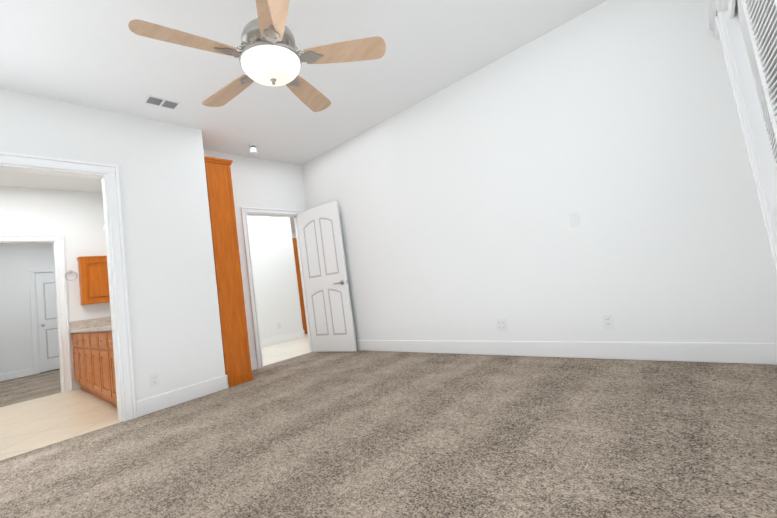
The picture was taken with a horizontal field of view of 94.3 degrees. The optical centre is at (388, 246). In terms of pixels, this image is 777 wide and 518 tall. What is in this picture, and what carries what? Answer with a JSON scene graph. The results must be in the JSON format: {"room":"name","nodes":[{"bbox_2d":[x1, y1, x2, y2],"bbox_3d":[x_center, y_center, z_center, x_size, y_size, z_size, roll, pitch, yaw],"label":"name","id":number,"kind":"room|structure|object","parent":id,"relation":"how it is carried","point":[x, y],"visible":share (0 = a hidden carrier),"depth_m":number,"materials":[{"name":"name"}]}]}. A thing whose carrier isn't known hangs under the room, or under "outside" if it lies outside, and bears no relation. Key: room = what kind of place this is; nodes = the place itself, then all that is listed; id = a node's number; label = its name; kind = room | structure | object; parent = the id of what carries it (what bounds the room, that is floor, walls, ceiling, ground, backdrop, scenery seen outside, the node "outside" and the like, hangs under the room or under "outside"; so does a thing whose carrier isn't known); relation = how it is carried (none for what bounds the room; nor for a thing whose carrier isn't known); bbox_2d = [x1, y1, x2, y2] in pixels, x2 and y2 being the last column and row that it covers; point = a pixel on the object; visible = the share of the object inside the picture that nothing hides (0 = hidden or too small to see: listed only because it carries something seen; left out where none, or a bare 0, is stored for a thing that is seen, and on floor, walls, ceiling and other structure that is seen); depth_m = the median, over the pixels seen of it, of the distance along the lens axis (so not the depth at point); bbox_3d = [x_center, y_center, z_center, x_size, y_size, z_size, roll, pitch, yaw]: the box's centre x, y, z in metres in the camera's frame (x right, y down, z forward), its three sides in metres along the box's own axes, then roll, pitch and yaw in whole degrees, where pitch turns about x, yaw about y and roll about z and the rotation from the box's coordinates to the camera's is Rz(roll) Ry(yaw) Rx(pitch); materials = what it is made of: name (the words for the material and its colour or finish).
{"room":"empty bedroom","nodes":[
{"label":"empty bedroom","id":0,"kind":"room"},
{"bbox_2d":[0,243,53,373],"bbox_3d":[-7.282,1.193,7.324,0.120,2.770,3.300,-13,-7,41],"label":"wall","id":1,"kind":"structure","parent":0,"point":[18,262],"depth_m":7.15,"materials":[{"name":"paint"}]},
{"bbox_2d":[0,368,33,381],"bbox_3d":[-7.591,2.501,6.543,0.016,0.135,1.655,-13,-7,41],"label":"baseboard","id":2,"kind":"structure","parent":1,"relation":"attached to","point":[16,374],"depth_m":6.97,"materials":[{"name":"white paint"}]},
{"bbox_2d":[29,268,53,374],"bbox_3d":[-6.978,1.504,7.566,0.149,2.115,0.740,-13,-7,41],"label":"door frame","id":3,"kind":"structure","parent":1,"relation":"attached to","point":[34,320],"depth_m":7.29,"materials":[{"name":"white paint"}]},
{"bbox_2d":[35,272,59,371],"bbox_3d":[-6.961,1.540,7.558,0.163,2.015,0.559,-13,-7,41],"label":"room door","id":4,"kind":"structure","parent":1,"relation":"in","point":[47,323],"depth_m":7.44,"materials":[{"name":"white paint"}]},
{"bbox_2d":[0,369,60,406],"bbox_3d":[-5.828,2.292,5.995,3.840,0.050,3.420,-13,-7,41],"label":"floor","id":5,"kind":"structure","parent":0,"point":[30,387],"depth_m":5.57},
{"bbox_2d":[0,186,110,389],"bbox_3d":[-4.889,0.594,4.553,0.120,2.770,2.350,-13,-7,41],"label":"wall","id":6,"kind":"structure","parent":0,"point":[75,219],"depth_m":5.04,"materials":[{"name":"paint"}]},
{"bbox_2d":[0,234,72,392],"bbox_3d":[-4.741,0.906,4.619,0.149,2.125,0.940,-13,-7,41],"label":"trim","id":7,"kind":"structure","parent":6,"relation":"attached to","point":[57,240],"depth_m":4.87,"materials":[{"name":"white paint"}]},
{"bbox_2d":[65,270,76,280],"bbox_3d":[-4.410,0.403,5.004,0.054,0.151,0.134,-13,-7,41],"label":"towel ring","id":8,"kind":"object","parent":6,"relation":"attached to","point":[70,271],"visible":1,"depth_m":5.00,"materials":[{"name":"grey metal"}]},
{"bbox_2d":[69,316,110,327],"bbox_3d":[-4.174,1.082,5.121,0.020,0.110,0.532,-13,-7,41],"label":"backsplash","id":9,"kind":"structure","parent":6,"relation":"attached to","point":[104,320],"depth_m":5.06,"materials":[{"name":"beige stone"}]},
{"bbox_2d":[77,256,109,304],"bbox_3d":[-4.167,0.480,5.177,0.159,0.665,0.422,-13,-7,41],"label":"medicine cabinet","id":10,"kind":"object","parent":6,"relation":"attached to","point":[93,280],"visible":0.79,"depth_m":5.09,"materials":[{"name":"brown wood"}]},
{"bbox_2d":[0,388,120,460],"bbox_3d":[-3.705,1.754,3.465,2.785,0.049,2.470,-13,-7,41],"label":"floor","id":11,"kind":"structure","parent":0,"point":[31,425],"depth_m":3.40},
{"bbox_2d":[70,328,116,405],"bbox_3d":[-3.151,1.332,4.227,2.616,0.765,0.568,-13,-7,41],"label":"bathroom vanity","id":12,"kind":"object","parent":11,"relation":"on","point":[93,359],"depth_m":3.90,"materials":[{"name":"brown wood"}]},
{"bbox_2d":[69,324,111,331],"bbox_3d":[-3.204,0.938,4.268,2.616,0.035,0.557,-13,-7,41],"label":"countertop","id":13,"kind":"structure","parent":12,"relation":"on","point":[98,325],"depth_m":4.33,"materials":[{"name":"beige stone"}]},
{"bbox_2d":[0,88,193,400],"bbox_3d":[-2.873,0.139,2.754,0.120,2.770,2.350,-13,-7,41],"label":"wall","id":14,"kind":"structure","parent":0,"point":[138,151],"depth_m":3.33,"materials":[{"name":"paint"}]},
{"bbox_2d":[0,152,136,421],"bbox_3d":[-2.687,0.392,2.898,0.176,2.245,0.938,-13,-7,41],"label":"trim","id":15,"kind":"structure","parent":14,"relation":"attached to","point":[107,175],"depth_m":3.13,"materials":[{"name":"white paint"}]},
{"bbox_2d":[150,373,159,387],"bbox_3d":[-2.106,1.206,3.247,0.008,0.114,0.070,-13,-7,41],"label":"electrical outlet","id":16,"kind":"object","parent":14,"relation":"attached to","point":[154,380],"visible":1,"depth_m":3.25,"materials":[{"name":"white plastic"}]},
{"bbox_2d":[136,375,228,416],"bbox_3d":[-1.914,1.398,3.407,0.016,0.135,0.798,-13,-7,41],"label":"baseboard","id":17,"kind":"structure","parent":14,"relation":"attached to","point":[149,405],"depth_m":3.36,"materials":[{"name":"white paint"}]},
{"bbox_2d":[171,124,224,383],"bbox_3d":[-3.003,0.333,4.646,2.860,2.770,0.300,-13,-7,41],"label":"wall","id":18,"kind":"structure","parent":0,"point":[201,288],"depth_m":3.71,"materials":[{"name":"paint"}]},
{"bbox_2d":[203,149,306,359],"bbox_3d":[-1.725,0.165,4.811,0.120,2.770,1.650,-13,-7,41],"label":"wall","id":19,"kind":"structure","parent":0,"point":[259,183],"depth_m":4.89,"materials":[{"name":"paint"}]},
{"bbox_2d":[251,358,257,370],"bbox_3d":[-1.834,1.466,4.256,0.016,0.135,0.608,-13,-7,41],"label":"baseboard","id":20,"kind":"structure","parent":19,"relation":"attached to","point":[254,366],"depth_m":4.45,"materials":[{"name":"white paint"}]},
{"bbox_2d":[240,207,312,368],"bbox_3d":[-1.503,0.508,4.974,0.176,2.062,0.954,-13,-7,41],"label":"trim","id":21,"kind":"structure","parent":19,"relation":"attached to","point":[253,211],"depth_m":4.68,"materials":[{"name":"white paint"}]},
{"bbox_2d":[297,201,356,351],"bbox_3d":[-0.881,0.441,4.981,0.800,1.995,0.135,-12,-6,34],"label":"hall door","id":22,"kind":"structure","parent":19,"relation":"in","point":[326,287],"depth_m":4.94,"materials":[{"name":"white paint"}]},
{"bbox_2d":[247,216,302,339],"bbox_3d":[-2.716,0.442,6.265,0.120,2.770,2.500,-13,-7,41],"label":"wall","id":23,"kind":"structure","parent":0,"point":[274,273],"depth_m":6.79,"materials":[{"name":"paint"}]},
{"bbox_2d":[260,330,304,347],"bbox_3d":[-2.475,1.729,6.106,0.016,0.135,2.516,-13,-7,41],"label":"baseboard","id":24,"kind":"structure","parent":23,"relation":"attached to","point":[281,338],"depth_m":6.66,"materials":[{"name":"white paint"}]},
{"bbox_2d":[261,333,309,365],"bbox_3d":[-1.935,1.921,7.994,5.070,0.049,6.050,-13,-7,41],"label":"floor","id":25,"kind":"structure","parent":0,"point":[275,353],"depth_m":5.65,"materials":[{"name":"beige tile"}]},
{"bbox_2d":[292,238,307,333],"bbox_3d":[-1.798,0.862,8.111,0.670,2.020,1.040,-13,-7,41],"label":"tall cabinet","id":26,"kind":"object","parent":25,"relation":"on","point":[299,285],"visible":0.1,"depth_m":7.55,"materials":[{"name":"brown wood"}]},
{"bbox_2d":[291,229,295,237],"bbox_3d":[-3.734,0.892,9.550,0.120,2.770,6.050,-13,-7,41],"label":"wall","id":27,"kind":"structure","parent":0,"point":[293,233],"depth_m":10.79,"materials":[{"name":"paint"}]},
{"bbox_2d":[0,0,606,228],"bbox_3d":[-1.579,-1.227,5.723,11.820,0.100,9.020,-13,-7,41],"label":"ceiling","id":28,"kind":"structure","parent":0,"point":[98,54],"depth_m":2.93,"materials":[{"name":"paint"}]},
{"bbox_2d":[143,95,180,109],"bbox_3d":[-2.084,-1.321,3.322,0.150,0.011,0.260,-13,-7,41],"label":"ceiling vent","id":29,"kind":"object","parent":28,"relation":"in","point":[161,102],"visible":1,"depth_m":3.31,"materials":[{"name":"white metal"}]},
{"bbox_2d":[248,143,257,154],"bbox_3d":[-1.689,-1.210,4.499,0.100,0.125,0.100,-13,-7,41],"label":"smoke detector","id":30,"kind":"object","parent":28,"relation":"attached to","point":[253,150],"visible":1,"depth_m":4.47,"materials":[{"name":"white plastic"}]},
{"bbox_2d":[128,0,385,111],"bbox_3d":[-0.737,-1.265,2.080,1.246,0.729,1.260,-13,-7,41],"label":"ceiling fan","id":31,"kind":"object","parent":28,"relation":"hanging from","point":[268,55],"visible":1,"depth_m":1.98,"materials":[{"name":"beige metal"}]},
{"bbox_2d":[0,350,776,517],"bbox_3d":[-0.619,1.186,2.098,4.850,0.050,4.540,-13,-7,41],"label":"floor carpet","id":32,"kind":"object","parent":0,"point":[371,434],"visible":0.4,"depth_m":1.88,"materials":[{"name":"grey carpet"}]},
{"bbox_2d":[204,156,252,386],"bbox_3d":[-1.902,0.275,4.085,0.501,2.470,0.300,-13,-7,41],"label":"tall cabinet","id":33,"kind":"object","parent":32,"relation":"on","point":[235,340],"visible":0.62,"depth_m":3.92,"materials":[{"name":"brown wood"}]},
{"bbox_2d":[302,0,776,342],"bbox_3d":[0.881,-0.313,3.672,5.610,2.770,0.120,-13,-7,41],"label":"wall","id":34,"kind":"structure","parent":0,"point":[615,125],"depth_m":3.01,"materials":[{"name":"paint"}]},
{"bbox_2d":[495,319,508,330],"bbox_3d":[1.083,0.753,3.445,0.116,0.114,0.008,-13,-7,41],"label":"double electrical outlet","id":35,"kind":"object","parent":34,"relation":"attached to","point":[501,324],"visible":1,"depth_m":3.44,"materials":[{"name":"white plastic"}]},
{"bbox_2d":[356,340,776,364],"bbox_3d":[0.757,1.046,3.722,4.670,0.135,0.040,-13,-7,41],"label":"baseboard","id":36,"kind":"structure","parent":34,"relation":"attached to","point":[741,353],"depth_m":2.88,"materials":[{"name":"white paint"}]},
{"bbox_2d":[569,212,579,226],"bbox_3d":[1.546,-0.222,3.001,0.070,0.114,0.010,-13,-7,41],"label":"light switch","id":37,"kind":"object","parent":34,"relation":"attached to","point":[574,219],"visible":1,"depth_m":3.00,"materials":[{"name":"white plastic"}]},
{"bbox_2d":[602,314,614,328],"bbox_3d":[1.740,0.599,2.858,0.070,0.114,0.008,-13,-7,41],"label":"electrical outlet","id":38,"kind":"object","parent":34,"relation":"attached to","point":[608,323],"visible":1,"depth_m":2.85,"materials":[{"name":"white plastic"}]},
{"bbox_2d":[720,41,776,274],"bbox_3d":[0.923,-0.597,0.675,0.120,2.770,4.300,-13,-7,41],"label":"wall","id":39,"kind":"structure","parent":0,"point":[749,161],"depth_m":2.31,"materials":[{"name":"paint"}]},
{"bbox_2d":[708,0,776,272],"bbox_3d":[1.566,-0.348,1.365,0.162,2.225,2.387,-13,-7,41],"label":"trim","id":40,"kind":"structure","parent":39,"relation":"attached to","point":[724,23],"depth_m":2.02,"materials":[{"name":"white paint"}]},
{"bbox_2d":[737,0,776,171],"bbox_3d":[1.500,-0.267,1.245,0.070,2.030,1.838,-13,-7,41],"label":"bifold closet door","id":41,"kind":"structure","parent":39,"relation":"in","point":[758,21],"depth_m":1.61,"materials":[{"name":"white paint"}]}
]}

